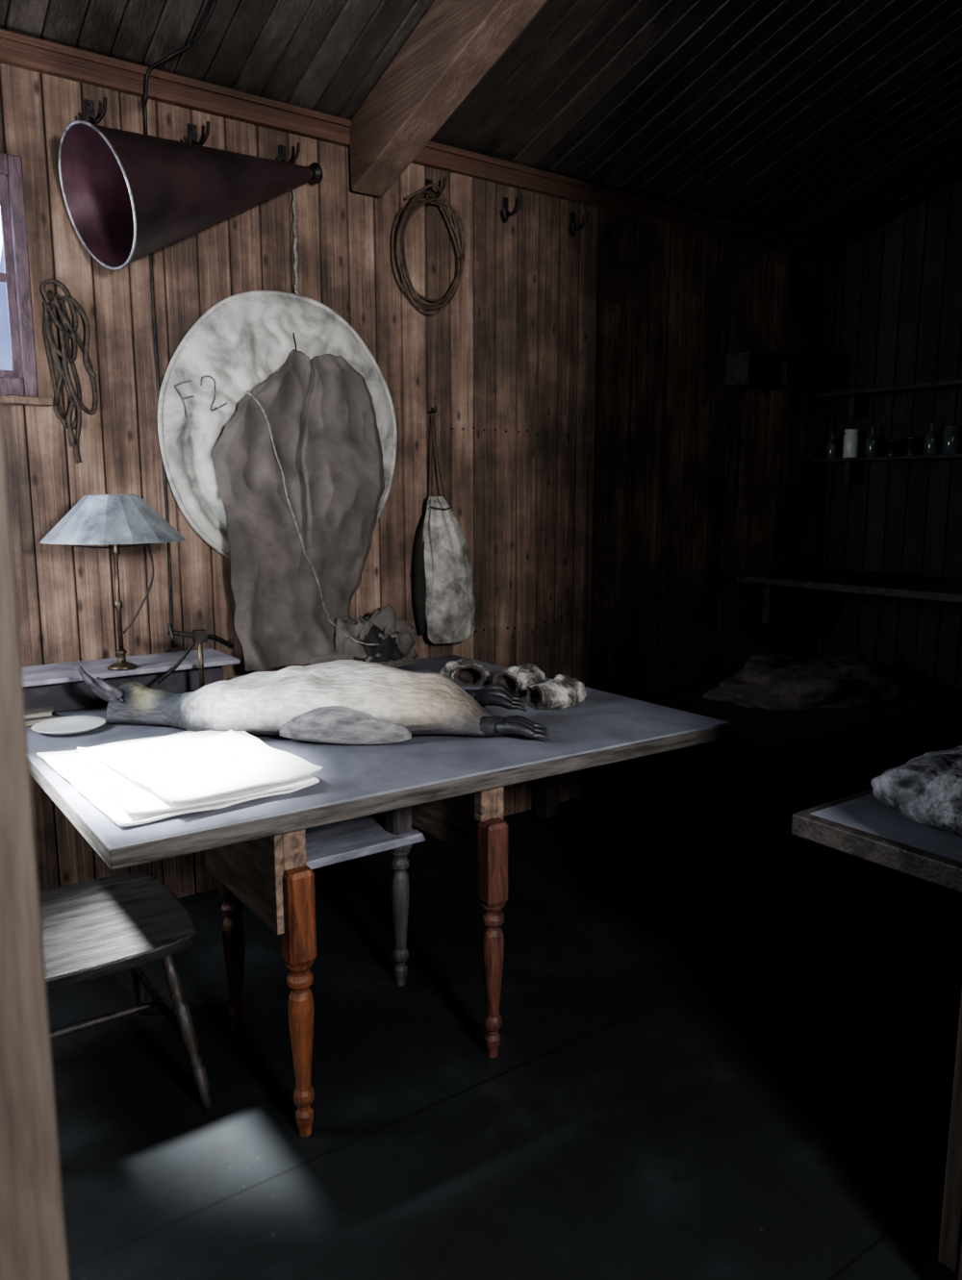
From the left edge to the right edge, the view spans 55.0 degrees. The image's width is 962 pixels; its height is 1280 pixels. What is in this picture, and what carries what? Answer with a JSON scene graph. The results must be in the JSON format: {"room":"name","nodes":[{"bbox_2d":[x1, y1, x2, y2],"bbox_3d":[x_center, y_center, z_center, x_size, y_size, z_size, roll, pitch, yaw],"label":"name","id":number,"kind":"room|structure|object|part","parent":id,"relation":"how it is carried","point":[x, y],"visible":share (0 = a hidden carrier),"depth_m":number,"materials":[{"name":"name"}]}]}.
{"room":"expedition hut","nodes":[
{"label":"expedition hut","id":0,"kind":"room"},
{"bbox_2d":[0,63,838,898],"bbox_3d":[-0.223,-0.571,4.067,5.830,2.970,0.030,-6,11,-35],"label":"wall","id":1,"kind":"structure","parent":0,"point":[624,326],"depth_m":4.19,"materials":[{"name":"brown wood"}]},
{"bbox_2d":[0,152,53,406],"bbox_3d":[-1.708,-1.139,2.861,0.650,0.775,0.090,-6,11,-35],"label":"window","id":2,"kind":"structure","parent":1,"relation":"in","point":[18,374],"depth_m":3.01,"materials":[{"name":"paint"}]},
{"bbox_3d":[-1.712,-1.155,2.886,0.415,0.580,0.004,-6,11,-35],"label":"pane","id":3,"kind":"part","parent":2,"relation":"part of","materials":[{"name":"clear glass"}]},
{"bbox_3d":[-1.714,-1.155,2.885,0.470,0.630,0.020,-6,11,-35],"label":"sash","id":4,"kind":"part","parent":2,"relation":"part of","materials":[{"name":"paint"}]},
{"bbox_3d":[-1.716,-1.153,2.871,0.572,0.750,0.060,-6,11,-35],"label":"frame","id":5,"kind":"part","parent":2,"relation":"part of","materials":[{"name":"paint"}]},
{"bbox_3d":[-1.699,-0.766,2.907,0.650,0.025,0.060,-6,11,-35],"label":"sill","id":6,"kind":"part","parent":2,"relation":"part of","materials":[{"name":"brown wood"}]},
{"bbox_2d":[40,278,98,462],"bbox_3d":[-1.382,-0.903,3.128,0.160,0.598,0.044,-6,11,-35],"label":"rope hank","id":7,"kind":"object","parent":1,"relation":"hanging from","point":[64,324],"visible":1,"depth_m":3.11,"materials":[{"name":"brown fabric"}]},
{"bbox_2d":[77,97,106,125],"bbox_3d":[-1.284,-1.731,3.048,0.091,0.113,0.077,-6,11,-35],"label":"coat hook","id":8,"kind":"object","parent":1,"relation":"attached to","point":[89,116],"visible":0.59,"depth_m":3.06,"materials":[{"name":"metal"}]},
{"bbox_3d":[-1.301,-1.700,3.048,0.017,0.051,0.077,1,9,5],"label":"hook arm","id":9,"kind":"part","parent":8,"relation":"part of","materials":[{"name":"metal"}]},
{"bbox_3d":[-1.301,-1.747,3.077,0.032,0.090,0.006,-6,11,-35],"label":"plate","id":10,"kind":"part","parent":8,"relation":"part of","materials":[{"name":"metal"}]},
{"bbox_3d":[-1.267,-1.746,3.056,0.084,0.077,0.018,4,10,26],"label":"hook arm","id":11,"kind":"part","parent":8,"relation":"part of","materials":[{"name":"metal"}]},
{"bbox_2d":[143,0,218,647],"bbox_3d":[-0.723,-1.064,2.864,0.091,2.336,1.210,-8,12,-42],"label":"cable","id":12,"kind":"object","parent":1,"relation":"attached to","point":[190,43],"visible":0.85,"depth_m":3.26,"materials":[{"name":"metal"}]},
{"bbox_2d":[183,121,209,146],"bbox_3d":[-1.004,-1.762,3.247,0.091,0.113,0.077,-6,11,-35],"label":"coat hook","id":13,"kind":"object","parent":1,"relation":"attached to","point":[191,129],"visible":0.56,"depth_m":3.26,"materials":[{"name":"metal"}]},
{"bbox_3d":[-1.021,-1.778,3.276,0.032,0.090,0.006,-6,11,-35],"label":"plate","id":14,"kind":"part","parent":13,"relation":"part of","materials":[{"name":"metal"}]},
{"bbox_2d":[157,187,397,559],"bbox_3d":[-0.738,-1.005,3.545,0.990,1.535,0.089,-6,11,-35],"label":"disc","id":15,"kind":"object","parent":1,"relation":"attached to","point":[244,338],"visible":0.34,"depth_m":3.41,"materials":[{"name":"white fabric"}]},
{"bbox_2d":[212,349,417,671],"bbox_3d":[-0.592,-0.486,3.577,0.836,1.234,0.261,-6,11,-35],"label":"hanging animal hide","id":16,"kind":"object","parent":15,"relation":"hanging from","point":[298,463],"visible":0.98,"depth_m":3.55,"materials":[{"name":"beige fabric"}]},
{"bbox_2d":[276,142,300,163],"bbox_3d":[-0.728,-1.793,3.443,0.091,0.113,0.077,-6,11,-35],"label":"coat hook","id":17,"kind":"object","parent":1,"relation":"attached to","point":[282,150],"visible":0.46,"depth_m":3.46,"materials":[{"name":"metal"}]},
{"bbox_2d":[58,120,322,270],"bbox_3d":[-0.893,-1.478,3.126,0.932,0.509,0.420,-6,11,-35],"label":"megaphone","id":18,"kind":"object","parent":17,"relation":"hanging from","point":[129,196],"visible":1,"depth_m":3.03,"materials":[{"name":"red paint"}]},
{"bbox_3d":[-0.745,-1.809,3.471,0.032,0.090,0.006,-6,11,-35],"label":"plate","id":19,"kind":"part","parent":17,"relation":"part of","materials":[{"name":"metal"}]},
{"bbox_2d":[0,28,846,266],"bbox_3d":[-0.216,-2.001,3.808,5.800,0.085,0.055,-6,11,-35],"label":"trim","id":20,"kind":"structure","parent":1,"relation":"attached to","point":[17,50],"depth_m":3.52,"materials":[{"name":"brown wood"}]},
{"bbox_2d":[425,177,446,205],"bbox_3d":[-0.200,-1.851,3.818,0.091,0.113,0.077,-6,11,-35],"label":"coat hook","id":21,"kind":"object","parent":1,"relation":"attached to","point":[427,182],"visible":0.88,"depth_m":3.82,"materials":[{"name":"metal"}]},
{"bbox_3d":[-0.216,-1.820,3.818,0.017,0.051,0.077,1,9,5],"label":"hook arm","id":22,"kind":"part","parent":21,"relation":"part of","materials":[{"name":"metal"}]},
{"bbox_2d":[391,183,465,314],"bbox_3d":[-0.209,-1.614,3.835,0.348,0.509,0.066,-6,11,-35],"label":"coiled line","id":23,"kind":"object","parent":21,"relation":"hanging from","point":[416,201],"visible":1,"depth_m":3.81,"materials":[{"name":"fabric"}]},
{"bbox_3d":[-0.217,-1.867,3.846,0.032,0.090,0.006,-6,11,-35],"label":"plate","id":24,"kind":"part","parent":21,"relation":"part of","materials":[{"name":"metal"}]},
{"bbox_3d":[-0.183,-1.867,3.825,0.084,0.077,0.018,4,10,26],"label":"hook arm","id":25,"kind":"part","parent":21,"relation":"part of","materials":[{"name":"metal"}]},
{"bbox_2d":[412,405,475,644],"bbox_3d":[-0.151,-0.494,4.025,0.303,1.020,0.142,-6,11,-35],"label":"bag","id":26,"kind":"object","parent":1,"relation":"hanging from","point":[443,598],"visible":1,"depth_m":3.99,"materials":[{"name":"fabric"}]},
{"bbox_3d":[-0.251,-0.301,4.015,0.094,0.553,0.063,-6,11,-35],"label":"panel","id":27,"kind":"part","parent":26,"relation":"part of","materials":[{"name":"black fabric"}]},
{"bbox_2d":[501,195,522,222],"bbox_3d":[0.125,-1.887,4.048,0.091,0.113,0.077,-6,11,-35],"label":"coat hook","id":28,"kind":"object","parent":1,"relation":"attached to","point":[505,201],"visible":1,"depth_m":4.06,"materials":[{"name":"metal"}]},
{"bbox_3d":[0.108,-1.856,4.049,0.017,0.051,0.077,1,9,5],"label":"hook arm","id":29,"kind":"part","parent":28,"relation":"part of","materials":[{"name":"metal"}]},
{"bbox_3d":[0.108,-1.904,4.077,0.032,0.090,0.006,-6,11,-35],"label":"plate","id":30,"kind":"part","parent":28,"relation":"part of","materials":[{"name":"metal"}]},
{"bbox_3d":[0.142,-1.903,4.056,0.084,0.077,0.018,4,10,26],"label":"hook arm","id":31,"kind":"part","parent":28,"relation":"part of","materials":[{"name":"metal"}]},
{"bbox_2d":[451,426,614,632],"bbox_3d":[0.270,-0.524,4.411,0.986,0.934,0.005,-6,11,-35],"label":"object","id":32,"kind":"structure","parent":1,"relation":"attached to","point":[484,430],"depth_m":4.40,"materials":[{"name":"metal"}]},
{"bbox_2d":[569,211,588,236],"bbox_3d":[0.441,-1.923,4.273,0.091,0.113,0.077,-6,11,-35],"label":"coat hook","id":33,"kind":"object","parent":1,"relation":"attached to","point":[572,227],"visible":1,"depth_m":4.29,"materials":[{"name":"metal"}]},
{"bbox_3d":[0.425,-1.939,4.302,0.032,0.090,0.006,-6,11,-35],"label":"plate","id":34,"kind":"part","parent":33,"relation":"part of","materials":[{"name":"metal"}]},
{"bbox_3d":[0.425,-1.891,4.274,0.017,0.051,0.077,1,9,5],"label":"hook arm","id":35,"kind":"part","parent":33,"relation":"part of","materials":[{"name":"metal"}]},
{"bbox_3d":[0.459,-1.938,4.281,0.084,0.077,0.018,4,10,26],"label":"hook arm","id":36,"kind":"part","parent":33,"relation":"part of","materials":[{"name":"metal"}]},
{"bbox_2d":[725,351,789,389],"bbox_3d":[1.517,-1.475,5.073,0.340,0.165,0.160,-6,11,-35],"label":"wall box","id":37,"kind":"object","parent":1,"relation":"attached to","point":[748,369],"visible":1,"depth_m":5.07,"materials":[{"name":"brown wood"}]},
{"bbox_2d":[0,0,961,249],"bbox_3d":[0.459,-2.354,2.020,6.900,1.186,3.681,-6,11,-35],"label":"ceiling","id":38,"kind":"structure","parent":0,"point":[827,122],"depth_m":3.69,"materials":[{"name":"brown wood"}]},
{"bbox_2d":[349,0,547,197],"bbox_3d":[0.616,-2.216,2.081,0.140,1.386,3.684,-6,11,-35],"label":"beam","id":39,"kind":"structure","parent":38,"relation":"attached to","point":[455,43],"depth_m":3.18,"materials":[{"name":"brown wood"}]},
{"bbox_2d":[47,746,961,1279],"bbox_3d":[0.984,1.309,1.855,6.900,0.060,5.700,-6,11,-35],"label":"floor","id":40,"kind":"structure","parent":0,"point":[743,1068],"depth_m":2.51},
{"bbox_2d":[39,872,213,1109],"bbox_3d":[-1.071,0.733,2.366,0.605,0.921,0.574,-6,11,-35],"label":"chair","id":41,"kind":"object","parent":40,"relation":"on","point":[94,928],"visible":0.87,"depth_m":2.37,"materials":[{"name":"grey wood"}]},
{"bbox_3d":[-1.065,0.754,2.399,0.560,0.043,0.533,-6,11,-35],"label":"seat","id":42,"kind":"part","parent":41,"relation":"part of","materials":[{"name":"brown wood"}]},
{"bbox_3d":[-1.022,0.931,2.718,0.040,0.419,0.127,1,9,6],"label":"leg","id":43,"kind":"part","parent":41,"relation":"part of","materials":[{"name":"brown wood"}]},
{"bbox_3d":[-0.752,0.989,2.359,0.141,0.416,0.040,4,10,26],"label":"leg","id":44,"kind":"part","parent":41,"relation":"part of","materials":[{"name":"brown wood"}]},
{"bbox_2d":[25,654,730,1136],"bbox_3d":[-0.433,0.661,3.082,1.890,0.840,1.575,-6,11,-35],"label":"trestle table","id":45,"kind":"object","parent":40,"relation":"on","point":[262,853],"visible":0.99,"depth_m":2.50,"materials":[{"name":"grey wood"}]},
{"bbox_2d":[25,711,60,727],"bbox_3d":[-1.415,0.251,2.917,0.140,0.022,0.100,-7,12,-40],"label":"book","id":46,"kind":"object","parent":45,"relation":"on","point":[29,722],"visible":0.2,"depth_m":2.88,"materials":[{"name":"beige paper"}]},
{"bbox_2d":[25,704,53,719],"bbox_3d":[-1.415,0.230,2.914,0.120,0.018,0.090,-5,10,-30],"label":"book","id":47,"kind":"object","parent":46,"relation":"on","point":[31,713],"visible":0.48,"depth_m":2.90,"materials":[{"name":"beige paper"}]},
{"bbox_2d":[31,715,105,735],"bbox_3d":[-1.258,0.266,2.828,0.210,0.020,0.210,-6,11,-35],"label":"dish","id":48,"kind":"object","parent":45,"relation":"on","point":[66,725],"visible":1,"depth_m":2.85,"materials":[{"name":"white ceramic"}]},
{"bbox_2d":[21,648,240,712],"bbox_3d":[-1.261,0.150,3.204,0.780,0.132,0.295,-6,11,-35],"label":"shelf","id":49,"kind":"object","parent":45,"relation":"on","point":[61,686],"visible":0.72,"depth_m":3.15,"materials":[{"name":"grey wood"}]},
{"bbox_2d":[39,494,186,670],"bbox_3d":[-1.212,-0.192,3.083,0.456,0.581,0.456,-6,11,-35],"label":"table lamp","id":50,"kind":"object","parent":49,"relation":"on","point":[113,520],"visible":1,"depth_m":2.94,"materials":[{"name":"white fabric"}]},
{"bbox_3d":[-1.212,-0.403,3.050,0.456,0.153,0.456,-6,11,-35],"label":"lamp shade","id":51,"kind":"part","parent":50,"relation":"part of","materials":[{"name":"fabric"}]},
{"bbox_3d":[-1.261,0.093,3.195,0.780,0.017,0.295,-6,11,-35],"label":"box lid","id":52,"kind":"part","parent":49,"relation":"part of","materials":[{"name":"grey wood"}]},
{"bbox_2d":[36,730,319,826],"bbox_3d":[-0.803,0.333,2.397,0.483,0.019,0.705,-7,11,-38],"label":"newspaper","id":53,"kind":"object","parent":45,"relation":"on","point":[70,765],"visible":0.22,"depth_m":2.21,"materials":[{"name":"white paper"}]},
{"bbox_2d":[76,729,318,815],"bbox_3d":[-0.745,0.318,2.374,0.444,0.021,0.624,-6,11,-33],"label":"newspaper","id":54,"kind":"object","parent":53,"relation":"on","point":[135,797],"visible":0.33,"depth_m":2.20,"materials":[{"name":"white paper"}]},
{"bbox_2d":[94,729,322,803],"bbox_3d":[-0.692,0.309,2.325,0.382,0.020,0.483,-8,12,-41],"label":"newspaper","id":55,"kind":"object","parent":54,"relation":"on","point":[228,762],"visible":1,"depth_m":2.30,"materials":[{"name":"white paper"}]},
{"bbox_2d":[156,623,234,688],"bbox_3d":[-0.957,0.081,3.131,0.268,0.291,0.071,-6,11,-35],"label":"stand","id":56,"kind":"object","parent":45,"relation":"on","point":[198,637],"visible":0.85,"depth_m":3.11,"materials":[{"name":"metal"}]},
{"bbox_3d":[-1.023,0.076,3.103,0.132,0.138,0.017,-4,10,-21],"label":"brace rod","id":57,"kind":"part","parent":56,"relation":"part of","materials":[{"name":"metal"}]},
{"bbox_3d":[-0.949,0.091,3.138,0.018,0.250,0.017,-6,11,-35],"label":"upright rod","id":58,"kind":"part","parent":56,"relation":"part of","materials":[{"name":"gold metal"}]},
{"bbox_3d":[-0.945,-0.011,3.131,0.232,0.109,0.047,-6,11,-35],"label":"cross arm","id":59,"kind":"part","parent":56,"relation":"part of","materials":[{"name":"metal"}]},
{"bbox_3d":[-0.696,0.764,2.596,0.068,0.788,0.068,-6,11,-35],"label":"leg","id":60,"kind":"part","parent":45,"relation":"part of","materials":[{"name":"red wood"}]},
{"bbox_3d":[-0.433,0.874,2.223,0.068,0.685,0.068,-6,11,-35],"label":"leg","id":61,"kind":"part","parent":45,"relation":"part of","materials":[{"name":"orange wood"}]},
{"bbox_2d":[77,659,550,744],"bbox_3d":[-0.528,0.174,2.798,1.452,0.207,0.360,0,9,-2],"label":"penguin","id":62,"kind":"object","parent":45,"relation":"on","point":[339,701],"visible":0.98,"depth_m":2.69},
{"bbox_2d":[305,811,435,869],"bbox_3d":[-0.514,0.600,2.948,0.665,0.028,0.520,-6,11,-35],"label":"shelf","id":63,"kind":"object","parent":45,"relation":"attached to","point":[326,844],"depth_m":2.83,"materials":[{"name":"wood"}]},
{"bbox_3d":[-0.256,0.715,2.910,0.068,0.788,0.068,-6,11,-35],"label":"leg","id":64,"kind":"part","parent":45,"relation":"part of","materials":[{"name":"grey wood"}]},
{"bbox_2d":[440,658,490,686],"bbox_3d":[-0.052,0.117,3.574,0.169,0.081,0.286,-2,9,-15],"label":"mitt","id":65,"kind":"object","parent":45,"relation":"on","point":[470,672],"visible":0.98,"depth_m":3.54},
{"bbox_3d":[0.032,0.825,2.540,0.068,0.685,0.068,-6,11,-35],"label":"leg","id":66,"kind":"part","parent":45,"relation":"part of","materials":[{"name":"red wood"}]},
{"bbox_2d":[492,663,545,696],"bbox_3d":[0.148,0.137,3.419,0.173,0.090,0.274,3,9,19],"label":"mitt","id":67,"kind":"object","parent":45,"relation":"on","point":[515,679],"visible":0.92,"depth_m":3.37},
{"bbox_2d":[526,674,586,709],"bbox_3d":[0.264,0.171,3.187,0.158,0.095,0.303,6,11,33],"label":"mitt","id":68,"kind":"object","parent":45,"relation":"on","point":[563,691],"visible":1,"depth_m":3.12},
{"bbox_2d":[535,677,961,880],"bbox_3d":[1.475,0.568,4.776,2.360,0.500,1.080,-6,11,-35],"label":"bench","id":69,"kind":"object","parent":40,"relation":"on","point":[759,738],"visible":0.48,"depth_m":4.23,"materials":[{"name":"brown wood"}]},
{"bbox_3d":[0.325,0.651,4.501,0.080,0.420,0.080,-6,11,-35],"label":"leg","id":70,"kind":"part","parent":69,"relation":"part of","materials":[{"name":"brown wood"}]},
{"bbox_3d":[0.850,0.764,3.779,0.080,0.420,0.080,-6,11,-35],"label":"leg","id":71,"kind":"part","parent":69,"relation":"part of","materials":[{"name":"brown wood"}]},
{"bbox_2d":[702,652,906,710],"bbox_3d":[1.741,0.186,4.938,1.186,0.204,0.752,-6,11,-35],"label":"fur pelt","id":72,"kind":"object","parent":69,"relation":"on","point":[774,682],"visible":1,"depth_m":4.72},
{"bbox_3d":[2.628,0.567,5.042,0.080,0.420,0.080,-6,11,-35],"label":"leg","id":73,"kind":"part","parent":69,"relation":"part of","materials":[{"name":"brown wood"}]},
{"bbox_2d":[791,788,961,1272],"bbox_3d":[1.470,0.768,2.417,1.565,0.835,0.490,-6,11,-35],"label":"side table","id":74,"kind":"object","parent":40,"relation":"on","point":[858,824],"visible":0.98,"depth_m":1.92,"materials":[{"name":"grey wood"}]},
{"bbox_3d":[1.476,0.379,2.361,1.550,0.050,0.490,-6,11,-35],"label":"frame","id":75,"kind":"part","parent":74,"relation":"part of","materials":[{"name":"brown wood"}]},
{"bbox_2d":[870,745,961,835],"bbox_3d":[1.379,0.300,2.285,1.082,0.126,0.343,-6,11,-35],"label":"fur pelt","id":76,"kind":"object","parent":74,"relation":"on","point":[926,790],"visible":1,"depth_m":2.00},
{"bbox_3d":[0.963,0.885,1.830,0.045,0.785,0.040,-6,11,-35],"label":"leg","id":77,"kind":"part","parent":74,"relation":"part of","materials":[{"name":"brown wood"}]},
{"bbox_2d":[816,178,961,761],"bbox_3d":[2.928,-1.318,4.541,0.030,4.300,3.000,-6,11,-35],"label":"wall","id":78,"kind":"structure","parent":0,"point":[898,317],"depth_m":5.29,"materials":[{"name":"brown wood"}]},
{"bbox_2d":[735,568,961,624],"bbox_3d":[2.514,-0.065,4.548,0.840,0.380,2.480,-6,11,-35],"label":"shelf","id":79,"kind":"object","parent":78,"relation":"attached to","point":[793,595],"visible":1,"depth_m":5.18,"materials":[{"name":"brown wood"}]},
{"bbox_2d":[812,453,961,483],"bbox_3d":[2.714,-0.883,4.721,0.170,0.145,2.230,-6,11,-35],"label":"shelf","id":80,"kind":"object","parent":78,"relation":"attached to","point":[854,466],"visible":1,"depth_m":5.37,"materials":[{"name":"brown wood"}]},
{"bbox_2d":[826,432,837,458],"bbox_3d":[2.100,-1.160,5.534,0.060,0.150,0.060,-6,11,-35],"label":"glass bottle","id":81,"kind":"object","parent":80,"relation":"on","point":[831,447],"visible":0.92,"depth_m":5.51,"materials":[{"name":"glass"}]},
{"bbox_2d":[842,428,858,457],"bbox_3d":[2.173,-1.152,5.432,0.084,0.165,0.084,-6,11,-35],"label":"jar","id":82,"kind":"object","parent":80,"relation":"on","point":[851,437],"visible":0.91,"depth_m":5.40,"materials":[{"name":"white ceramic"}]},
{"bbox_2d":[864,425,878,456],"bbox_3d":[2.251,-1.142,5.322,0.070,0.180,0.070,-6,11,-35],"label":"glass bottle","id":83,"kind":"object","parent":80,"relation":"on","point":[872,440],"visible":0.93,"depth_m":5.30,"materials":[{"name":"glass"}]},
{"bbox_2d":[883,439,902,456],"bbox_3d":[2.327,-1.081,5.225,0.094,0.090,0.094,-6,11,-35],"label":"tin","id":84,"kind":"object","parent":80,"relation":"on","point":[891,447],"visible":0.85,"depth_m":5.19,"materials":[{"name":"gold metal"}]},
{"bbox_2d":[903,437,920,455],"bbox_3d":[2.392,-1.073,5.136,0.083,0.100,0.083,-6,11,-35],"label":"tin","id":85,"kind":"object","parent":80,"relation":"on","point":[911,444],"visible":0.8,"depth_m":5.10,"materials":[{"name":"gold metal"}]},
{"bbox_2d":[923,423,938,454],"bbox_3d":[2.456,-1.093,5.043,0.070,0.170,0.070,-6,11,-35],"label":"glass bottle","id":86,"kind":"object","parent":80,"relation":"on","point":[931,439],"visible":0.95,"depth_m":5.02,"materials":[{"name":"glass"}]},
{"bbox_2d":[940,425,960,453],"bbox_3d":[2.520,-1.070,4.956,0.090,0.150,0.090,-6,11,-35],"label":"jar","id":87,"kind":"object","parent":80,"relation":"on","point":[951,435],"visible":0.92,"depth_m":4.92,"materials":[{"name":"clear glass"}]},
{"bbox_2d":[814,378,961,418],"bbox_3d":[2.705,-1.258,4.656,0.190,0.145,2.230,-6,11,-35],"label":"shelf","id":88,"kind":"object","parent":78,"relation":"attached to","point":[858,398],"visible":1,"depth_m":5.25,"materials":[{"name":"brown wood"}]},
{"bbox_2d":[957,1240,961,1279],"bbox_3d":[1.384,-0.829,1.737,5.800,4.200,0.060,-6,11,-35],"label":"wall","id":89,"kind":"structure","parent":0,"point":[960,1262],"depth_m":1.73,"materials":[{"name":"brown wood"}]},
{"bbox_2d":[0,397,69,1279],"bbox_3d":[-0.371,0.014,0.555,0.155,2.900,0.120,-6,11,-35],"label":"door","id":90,"kind":"structure","parent":89,"relation":"in","point":[33,1236],"depth_m":0.58,"materials":[{"name":"brown wood"}]}
]}

